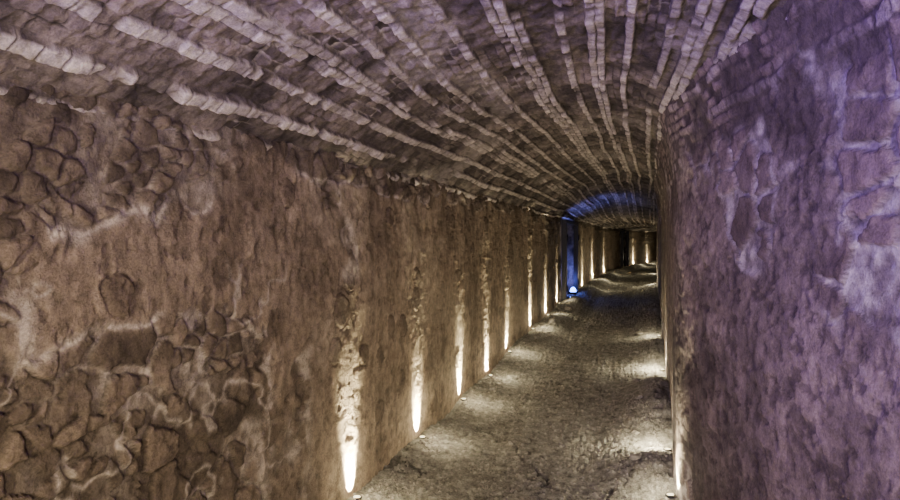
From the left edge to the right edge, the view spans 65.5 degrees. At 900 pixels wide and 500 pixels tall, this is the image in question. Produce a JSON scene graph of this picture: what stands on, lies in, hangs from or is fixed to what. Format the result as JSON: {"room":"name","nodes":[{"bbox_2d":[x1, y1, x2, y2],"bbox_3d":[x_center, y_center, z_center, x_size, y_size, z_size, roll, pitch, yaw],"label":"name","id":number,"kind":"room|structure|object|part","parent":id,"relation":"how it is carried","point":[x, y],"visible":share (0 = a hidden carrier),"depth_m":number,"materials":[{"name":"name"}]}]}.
{"room":"underground passage","nodes":[
{"label":"underground passage","id":0,"kind":"room"},
{"bbox_2d":[0,71,559,499],"bbox_3d":[0.010,0.490,6.302,0.070,2.280,15.300,0,1,16],"label":"wall","id":1,"kind":"structure","parent":0,"point":[184,316],"depth_m":2.94,"materials":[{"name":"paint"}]},
{"bbox_2d":[0,0,786,231],"bbox_3d":[8.113,-1.041,22.834,6.494,0.628,51.600,0,1,16],"label":"ceiling","id":2,"kind":"structure","parent":0,"point":[550,107],"depth_m":3.16,"materials":[{"name":"brick"}]},
{"bbox_2d":[347,261,678,499],"bbox_3d":[7.304,1.030,23.154,5.064,0.553,51.918,0,1,20],"label":"floor","id":3,"kind":"structure","parent":0,"point":[630,289],"depth_m":5.99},
{"bbox_2d":[352,495,361,499],"bbox_3d":[-0.558,1.507,4.190,0.060,0.071,0.060,0,1,16],"label":"uplight","id":4,"kind":"object","parent":3,"relation":"on","point":[357,497],"visible":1,"depth_m":4.18,"materials":[{"name":"white"}]},
{"bbox_2d":[413,462,422,467],"bbox_3d":[-0.227,1.484,4.825,0.049,0.048,0.094,-1,1,-40],"label":"rock","id":5,"kind":"object","parent":3,"relation":"on","point":[416,464],"visible":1,"depth_m":4.80,"materials":[{"name":"stone"}]},
{"bbox_2d":[362,302,670,499],"bbox_3d":[1.612,1.280,8.084,2.100,0.468,10.033,0,1,16],"label":"gravel","id":6,"kind":"object","parent":3,"relation":"on","point":[658,477],"visible":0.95,"depth_m":5.69,"materials":[{"name":"gravel"}]},
{"bbox_2d":[548,318,555,323],"bbox_3d":[1.547,1.089,10.601,0.131,0.118,0.127,0,1,16],"label":"rock","id":7,"kind":"object","parent":3,"relation":"on","point":[552,320],"visible":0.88,"depth_m":10.56,"materials":[{"name":"stone"}]},
{"bbox_2d":[563,305,571,309],"bbox_3d":[2.125,1.050,12.624,0.162,0.103,0.140,0,1,16],"label":"rock","id":8,"kind":"object","parent":3,"relation":"on","point":[566,307],"visible":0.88,"depth_m":12.57,"materials":[{"name":"stone"}]},
{"bbox_2d":[561,219,578,300],"bbox_3d":[2.557,0.198,14.774,0.122,1.618,2.320,0,1,16],"label":"frame","id":9,"kind":"object","parent":3,"relation":"on","point":[564,236],"visible":0.88,"depth_m":13.68,"materials":[{"name":"stone"}]},
{"bbox_3d":[2.241,0.213,13.721,0.100,1.618,0.120,0,1,16],"label":"post","id":10,"kind":"part","parent":9,"relation":"part of","materials":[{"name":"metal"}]},
{"bbox_3d":[2.546,-0.576,14.767,0.080,0.070,2.200,0,1,16],"label":"rail","id":11,"kind":"part","parent":9,"relation":"part of","materials":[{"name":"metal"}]},
{"bbox_3d":[2.851,0.182,15.834,0.100,1.617,0.120,0,1,16],"label":"post","id":12,"kind":"part","parent":9,"relation":"part of","materials":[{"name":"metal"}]},
{"bbox_2d":[569,287,576,294],"bbox_3d":[2.703,0.899,15.367,0.185,0.171,0.185,0,1,16],"label":"uplight","id":13,"kind":"object","parent":3,"relation":"on","point":[572,290],"visible":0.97,"depth_m":15.31,"materials":[{"name":"blue"}]},
{"bbox_2d":[621,231,629,266],"bbox_3d":[7.770,-0.046,31.067,0.205,1.596,1.735,0,1,21],"label":"frame","id":14,"kind":"object","parent":3,"relation":"on","point":[622,232],"visible":0.84,"depth_m":30.28,"materials":[{"name":"metal"}]},
{"bbox_3d":[7.466,-0.037,30.321,0.100,1.592,0.120,0,1,16],"label":"post","id":15,"kind":"part","parent":14,"relation":"part of","materials":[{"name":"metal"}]},
{"bbox_3d":[8.081,-0.056,31.809,0.100,1.596,0.120,0,1,16],"label":"post","id":16,"kind":"part","parent":14,"relation":"part of","materials":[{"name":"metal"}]},
{"bbox_2d":[631,429,639,434],"bbox_3d":[1.480,1.459,5.579,0.067,0.052,0.081,0,1,-26],"label":"rock","id":17,"kind":"object","parent":3,"relation":"on","point":[635,432],"visible":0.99,"depth_m":5.56,"materials":[{"name":"stone"}]},
{"bbox_2d":[629,453,642,460],"bbox_3d":[1.278,1.425,4.804,0.097,0.051,0.060,0,1,16],"label":"rock","id":18,"kind":"object","parent":3,"relation":"on","point":[636,456],"visible":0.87,"depth_m":4.79,"materials":[{"name":"stone"}]},
{"bbox_2d":[665,492,675,498],"bbox_3d":[1.343,1.520,4.266,0.060,0.071,0.060,0,1,16],"label":"uplight","id":19,"kind":"object","parent":3,"relation":"on","point":[669,495],"visible":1,"depth_m":4.25,"materials":[{"name":"white"}]},
{"bbox_2d":[559,217,560,301],"bbox_3d":[1.684,0.373,13.778,1.000,2.260,0.047,0,1,16],"label":"wall","id":20,"kind":"structure","parent":0,"point":[560,217],"depth_m":13.65,"materials":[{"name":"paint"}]},
{"bbox_2d":[561,218,574,294],"bbox_3d":[2.378,0.339,16.181,1.000,2.260,0.056,0,1,17],"label":"wall","id":21,"kind":"structure","parent":0,"point":[570,228],"depth_m":16.06,"materials":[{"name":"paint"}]},
{"bbox_2d":[573,221,619,287],"bbox_3d":[4.963,0.249,23.140,0.249,2.280,14.806,0,1,18],"label":"wall","id":22,"kind":"structure","parent":0,"point":[599,247],"depth_m":22.54,"materials":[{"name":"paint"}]},
{"bbox_2d":[620,230,626,266],"bbox_3d":[7.631,0.111,32.149,1.000,2.260,0.052,0,1,17],"label":"wall","id":23,"kind":"structure","parent":0,"point":[625,234],"depth_m":32.04,"materials":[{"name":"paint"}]},
{"bbox_2d":[627,230,656,264],"bbox_3d":[12.120,0.012,39.752,0.476,2.280,17.451,0,1,29],"label":"wall","id":24,"kind":"structure","parent":0,"point":[642,245],"depth_m":35.97,"materials":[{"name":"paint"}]},
{"bbox_2d":[653,0,899,499],"bbox_3d":[8.161,0.080,22.933,3.103,2.626,51.715,0,1,20],"label":"wall","id":25,"kind":"structure","parent":0,"point":[777,183],"depth_m":2.54,"materials":[{"name":"brown stone"}]}
]}

